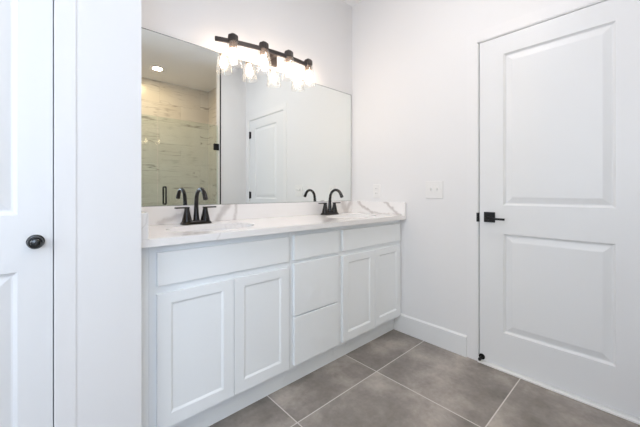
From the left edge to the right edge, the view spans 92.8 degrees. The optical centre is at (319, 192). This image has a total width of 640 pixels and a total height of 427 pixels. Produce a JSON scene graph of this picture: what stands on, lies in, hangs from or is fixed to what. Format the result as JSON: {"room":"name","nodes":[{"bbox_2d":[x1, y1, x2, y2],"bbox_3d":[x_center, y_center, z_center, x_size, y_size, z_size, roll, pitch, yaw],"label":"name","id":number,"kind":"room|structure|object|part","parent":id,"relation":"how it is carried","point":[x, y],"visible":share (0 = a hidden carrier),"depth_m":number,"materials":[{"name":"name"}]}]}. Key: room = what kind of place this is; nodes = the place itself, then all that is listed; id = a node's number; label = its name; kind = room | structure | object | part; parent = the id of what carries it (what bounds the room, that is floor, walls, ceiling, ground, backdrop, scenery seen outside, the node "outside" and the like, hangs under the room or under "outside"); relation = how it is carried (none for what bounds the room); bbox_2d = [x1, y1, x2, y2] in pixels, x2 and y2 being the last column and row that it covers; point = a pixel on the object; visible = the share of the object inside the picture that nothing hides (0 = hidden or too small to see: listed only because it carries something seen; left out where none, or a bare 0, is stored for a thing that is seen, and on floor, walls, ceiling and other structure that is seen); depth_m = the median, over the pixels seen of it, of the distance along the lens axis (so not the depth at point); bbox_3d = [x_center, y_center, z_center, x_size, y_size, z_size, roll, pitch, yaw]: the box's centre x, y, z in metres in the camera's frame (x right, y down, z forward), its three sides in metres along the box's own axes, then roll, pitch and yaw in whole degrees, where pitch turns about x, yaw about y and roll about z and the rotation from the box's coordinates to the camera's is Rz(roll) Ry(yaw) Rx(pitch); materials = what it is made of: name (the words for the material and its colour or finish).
{"room":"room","nodes":[
{"label":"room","id":0,"kind":"room"},
{"bbox_2d":[76,0,140,426],"bbox_3d":[-1.490,-0.297,0.737,1.743,2.765,0.580,0,0,-42],"label":"wall","id":1,"kind":"structure","parent":0,"point":[108,32],"depth_m":1.04,"materials":[{"name":"white paint"}]},
{"bbox_2d":[0,0,52,426],"bbox_3d":[-1.057,0.058,0.744,0.610,2.030,0.071,0,0,-42],"label":"door","id":2,"kind":"structure","parent":1,"relation":"in","point":[26,26],"depth_m":0.91,"materials":[{"name":"white wood"}]},
{"bbox_3d":[-0.848,0.149,0.909,0.038,0.038,0.032,0,0,-42],"label":"knob","id":3,"kind":"part","parent":2,"relation":"part of","materials":[{"name":"black metal"}]},
{"bbox_2d":[53,0,53,426],"bbox_3d":[-1.096,0.054,0.786,0.652,2.063,0.120,0,0,-42],"label":"door frame","id":4,"kind":"structure","parent":1,"relation":"attached to","point":[53,0],"depth_m":0.98,"materials":[{"name":"white wood"}]},
{"bbox_2d":[54,0,75,426],"bbox_3d":[-1.055,0.036,0.741,0.722,2.098,0.002,0,0,-42],"label":"trim","id":5,"kind":"structure","parent":1,"relation":"attached to","point":[64,10],"depth_m":0.96,"materials":[{"name":"white paint"}]},
{"bbox_2d":[141,0,351,206],"bbox_3d":[-0.461,-0.297,2.153,1.927,2.765,0.120,0,0,-42],"label":"wall","id":6,"kind":"structure","parent":0,"point":[320,31],"depth_m":2.21,"materials":[{"name":"white paint"}]},
{"bbox_2d":[141,27,350,206],"bbox_3d":[-0.380,-0.401,2.141,1.784,0.952,0.006,0,0,-42],"label":"mirror","id":7,"kind":"object","parent":6,"relation":"attached to","point":[236,132],"visible":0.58,"depth_m":1.96,"materials":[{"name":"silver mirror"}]},
{"bbox_2d":[141,201,351,225],"bbox_3d":[-0.366,0.127,2.144,1.755,0.101,0.019,0,0,-42],"label":"backsplash","id":8,"kind":"structure","parent":6,"relation":"attached to","point":[158,215],"depth_m":2.01,"materials":[{"name":"stone"}]},
{"bbox_2d":[215,33,314,81],"bbox_3d":[-0.330,-0.897,2.085,0.775,0.228,0.156,0,0,-42],"label":"vanity light","id":9,"kind":"object","parent":6,"relation":"attached to","point":[268,56],"visible":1,"depth_m":2.01,"materials":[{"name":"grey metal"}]},
{"bbox_2d":[229,40,236,49],"bbox_3d":[-0.540,-0.915,1.897,0.049,0.040,0.049,-3,2,-42],"label":"socket","id":10,"kind":"object","parent":9,"relation":"attached to","point":[232,43],"depth_m":1.88,"materials":[{"name":"white glass"}]},
{"bbox_3d":[-0.538,-0.856,1.898,0.049,0.079,0.049,-3,2,-42],"label":"bulb","id":11,"kind":"part","parent":9,"relation":"part of","materials":[{"name":"beige glass"}]},
{"bbox_2d":[260,48,267,56],"bbox_3d":[-0.370,-0.923,2.013,0.049,0.040,0.049,-3,2,-42],"label":"socket","id":12,"kind":"object","parent":9,"relation":"attached to","point":[263,51],"depth_m":1.99,"materials":[{"name":"white glass"}]},
{"bbox_3d":[-0.369,-0.863,2.015,0.049,0.079,0.049,-3,2,-42],"label":"bulb","id":13,"kind":"part","parent":9,"relation":"part of","materials":[{"name":"beige glass"}]},
{"bbox_3d":[-0.358,-0.943,2.150,0.120,0.092,0.021,-3,2,-42],"label":"plate","id":14,"kind":"part","parent":9,"relation":"part of","materials":[{"name":"grey"}]},
{"bbox_3d":[-0.324,-0.948,2.113,0.024,0.022,0.082,-3,2,-42],"label":"arm","id":15,"kind":"part","parent":9,"relation":"part of","materials":[{"name":"grey metal"}]},
{"bbox_2d":[285,56,291,63],"bbox_3d":[-0.220,-0.931,2.151,0.049,0.040,0.049,-3,2,-42],"label":"socket","id":16,"kind":"object","parent":9,"relation":"attached to","point":[288,59],"depth_m":2.13,"materials":[{"name":"white glass"}]},
{"bbox_3d":[-0.218,-0.871,2.152,0.049,0.079,0.049,-3,2,-42],"label":"bulb","id":17,"kind":"part","parent":9,"relation":"part of","materials":[{"name":"beige glass"}]},
{"bbox_2d":[305,65,311,71],"bbox_3d":[-0.089,-0.939,2.310,0.049,0.040,0.049,-3,2,-42],"label":"socket","id":18,"kind":"object","parent":9,"relation":"attached to","point":[307,67],"depth_m":2.29,"materials":[{"name":"white glass"}]},
{"bbox_3d":[-0.087,-0.879,2.311,0.049,0.079,0.049,-3,2,-42],"label":"bulb","id":19,"kind":"part","parent":9,"relation":"part of","materials":[{"name":"beige glass"}]},
{"bbox_2d":[342,0,362,6],"bbox_3d":[0.094,-1.730,0.344,3.790,0.100,3.540,0,0,-42],"label":"ceiling","id":20,"kind":"structure","parent":0,"point":[352,3],"depth_m":2.68,"materials":[{"name":"white paint"}]},
{"bbox_2d":[209,329,639,426],"bbox_3d":[0.094,1.135,0.344,3.790,0.100,3.540,0,0,-42],"label":"floor","id":21,"kind":"structure","parent":0,"point":[396,378],"depth_m":1.60,"materials":[{"name":"tile"}]},
{"bbox_2d":[141,247,148,426],"bbox_3d":[-0.696,0.646,1.193,0.042,0.878,0.019,0,0,-42],"label":"strip","id":22,"kind":"object","parent":21,"relation":"on","point":[144,251],"visible":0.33,"depth_m":1.19,"materials":[{"name":"white wood"}]},
{"bbox_2d":[149,232,288,426],"bbox_3d":[-0.582,0.646,1.609,0.687,0.878,0.515,0,0,-42],"label":"base cabinet","id":23,"kind":"object","parent":21,"relation":"on","point":[219,309],"visible":0.89,"depth_m":1.37,"materials":[{"name":"white wood"}]},
{"bbox_3d":[-0.528,0.677,1.321,0.326,0.544,0.018,0,0,-42],"label":"cabinet door","id":24,"kind":"part","parent":23,"relation":"part of","materials":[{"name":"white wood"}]},
{"bbox_3d":[-0.290,0.677,1.539,0.316,0.544,0.018,0,0,-42],"label":"cabinet door","id":25,"kind":"part","parent":23,"relation":"part of","materials":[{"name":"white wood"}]},
{"bbox_2d":[141,201,405,247],"bbox_3d":[-0.189,0.142,1.944,1.805,0.131,0.554,0,0,-42],"label":"countertop","id":26,"kind":"structure","parent":23,"relation":"on","point":[160,225],"depth_m":1.86,"materials":[{"name":"stone"}]},
{"bbox_2d":[174,187,215,224],"bbox_3d":[-0.660,0.074,1.680,0.230,0.206,0.173,0,0,-42],"label":"faucet","id":27,"kind":"object","parent":26,"relation":"on","point":[205,219],"visible":1,"depth_m":1.71,"materials":[{"name":"black metal"}]},
{"bbox_3d":[-0.737,0.122,1.688,0.053,0.077,0.053,0,0,-42],"label":"handle","id":28,"kind":"part","parent":27,"relation":"part of","materials":[{"name":"brown metal"}]},
{"bbox_3d":[-0.699,0.167,1.722,0.164,0.020,0.058,0,0,-42],"label":"plate","id":29,"kind":"part","parent":27,"relation":"part of","materials":[{"name":"brown metal"}]},
{"bbox_3d":[-0.657,0.065,1.676,0.037,0.187,0.163,0,0,-42],"label":"spout","id":30,"kind":"part","parent":27,"relation":"part of","materials":[{"name":"brown metal"}]},
{"bbox_3d":[-0.662,0.122,1.757,0.053,0.077,0.053,0,0,-42],"label":"handle","id":31,"kind":"part","parent":27,"relation":"part of","materials":[{"name":"brown metal"}]},
{"bbox_2d":[186,228,238,231],"bbox_3d":[-0.548,0.285,1.565,0.471,0.154,0.335,0,0,-42],"label":"sink","id":32,"kind":"object","parent":26,"relation":"in","point":[229,228],"visible":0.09,"depth_m":1.72,"materials":[{"name":"white ceramic"}]},
{"bbox_2d":[318,189,343,214],"bbox_3d":[0.117,0.074,2.391,0.230,0.206,0.173,0,0,-42],"label":"faucet","id":33,"kind":"object","parent":26,"relation":"on","point":[330,210],"visible":0.99,"depth_m":2.41,"materials":[{"name":"black metal"}]},
{"bbox_3d":[0.041,0.122,2.400,0.053,0.077,0.053,0,0,-42],"label":"handle","id":34,"kind":"part","parent":33,"relation":"part of","materials":[{"name":"brown metal"}]},
{"bbox_3d":[0.079,0.167,2.434,0.164,0.020,0.058,0,0,-42],"label":"plate","id":35,"kind":"part","parent":33,"relation":"part of","materials":[{"name":"brown metal"}]},
{"bbox_3d":[0.116,0.122,2.468,0.053,0.077,0.053,0,0,-42],"label":"handle","id":36,"kind":"part","parent":33,"relation":"part of","materials":[{"name":"brown metal"}]},
{"bbox_3d":[0.121,0.065,2.387,0.037,0.187,0.163,0,0,-42],"label":"spout","id":37,"kind":"part","parent":33,"relation":"part of","materials":[{"name":"brown metal"}]},
{"bbox_2d":[284,227,338,386],"bbox_3d":[-0.184,0.646,1.972,0.387,0.878,0.515,0,0,-42],"label":"base cabinet","id":38,"kind":"object","parent":21,"relation":"on","point":[313,254],"visible":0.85,"depth_m":1.76,"materials":[{"name":"white wood"}]},
{"bbox_3d":[-0.016,0.817,1.789,0.350,0.264,0.018,0,0,-42],"label":"drawer","id":39,"kind":"part","parent":38,"relation":"part of","materials":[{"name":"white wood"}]},
{"bbox_3d":[-0.016,0.534,1.789,0.350,0.286,0.018,0,0,-42],"label":"drawer","id":40,"kind":"part","parent":38,"relation":"part of","materials":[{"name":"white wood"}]},
{"bbox_3d":[-0.016,0.305,1.789,0.350,0.136,0.018,0,0,-42],"label":"drawer","id":41,"kind":"part","parent":38,"relation":"part of","materials":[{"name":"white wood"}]},
{"bbox_2d":[333,220,400,360],"bbox_3d":[0.212,0.646,2.334,0.686,0.878,0.515,0,0,-42],"label":"base cabinet","id":42,"kind":"object","parent":21,"relation":"on","point":[370,253],"visible":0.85,"depth_m":2.10,"materials":[{"name":"white wood"}]},
{"bbox_3d":[0.260,0.677,2.042,0.326,0.544,0.018,0,0,-42],"label":"cabinet door","id":43,"kind":"part","parent":42,"relation":"part of","materials":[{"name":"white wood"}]},
{"bbox_3d":[0.500,0.677,2.261,0.318,0.544,0.018,0,0,-42],"label":"cabinet door","id":44,"kind":"part","parent":42,"relation":"part of","materials":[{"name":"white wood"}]},
{"bbox_2d":[352,0,563,334],"bbox_3d":[1.448,-0.297,1.582,0.120,2.765,3.540,0,0,-42],"label":"wall","id":45,"kind":"structure","parent":0,"point":[409,57],"depth_m":2.26,"materials":[{"name":"white paint"}]},
{"bbox_2d":[373,184,379,197],"bbox_3d":[0.474,-0.011,2.553,0.008,0.115,0.070,0,0,-42],"label":"wall outlet","id":46,"kind":"object","parent":45,"relation":"attached to","point":[376,187],"visible":1,"depth_m":2.55,"materials":[{"name":"white plastic"}]},
{"bbox_2d":[394,313,466,356],"bbox_3d":[0.778,1.015,2.216,0.014,0.140,0.557,0,0,-42],"label":"baseboard","id":47,"kind":"structure","parent":45,"relation":"attached to","point":[447,339],"depth_m":2.18,"materials":[{"name":"white wood"}]},
{"bbox_2d":[426,181,442,198],"bbox_3d":[0.811,-0.019,2.175,0.020,0.124,0.130,0,0,-42],"label":"light switch","id":48,"kind":"object","parent":45,"relation":"attached to","point":[434,189],"visible":1,"depth_m":2.17,"materials":[{"name":"white plastic"}]},
{"bbox_2d":[467,0,606,360],"bbox_3d":[1.324,0.054,1.719,0.120,2.063,0.804,0,0,-42],"label":"door frame","id":49,"kind":"structure","parent":45,"relation":"attached to","point":[600,1],"depth_m":1.96,"materials":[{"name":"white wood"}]},
{"bbox_2d":[478,360,639,424],"bbox_3d":[1.289,1.080,1.687,0.063,0.010,0.768,0,0,-42],"label":"threshold","id":50,"kind":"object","parent":45,"relation":"attached to","point":[620,414],"depth_m":1.63,"materials":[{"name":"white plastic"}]},
{"bbox_2d":[478,353,484,360],"bbox_3d":[1.019,1.048,1.933,0.047,0.036,0.036,0,0,-42],"label":"door stop","id":51,"kind":"object","parent":50,"relation":"on","point":[481,356],"visible":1,"depth_m":1.94,"materials":[{"name":"black"}]},
{"bbox_2d":[479,0,639,418],"bbox_3d":[1.278,0.055,1.671,0.091,2.023,0.772,0,0,-42],"label":"door","id":52,"kind":"structure","parent":45,"relation":"in","point":[559,215],"depth_m":1.64,"materials":[{"name":"white wood"}]},
{"bbox_3d":[1.064,0.155,1.913,0.009,0.064,0.064,0,0,-42],"label":"handle","id":53,"kind":"part","parent":52,"relation":"part of","materials":[{"name":"black metal"}]},
{"bbox_3d":[1.073,0.161,1.863,0.048,0.022,0.109,0,0,-42],"label":"lever","id":54,"kind":"part","parent":52,"relation":"part of","materials":[{"name":"black metal"}]}
]}

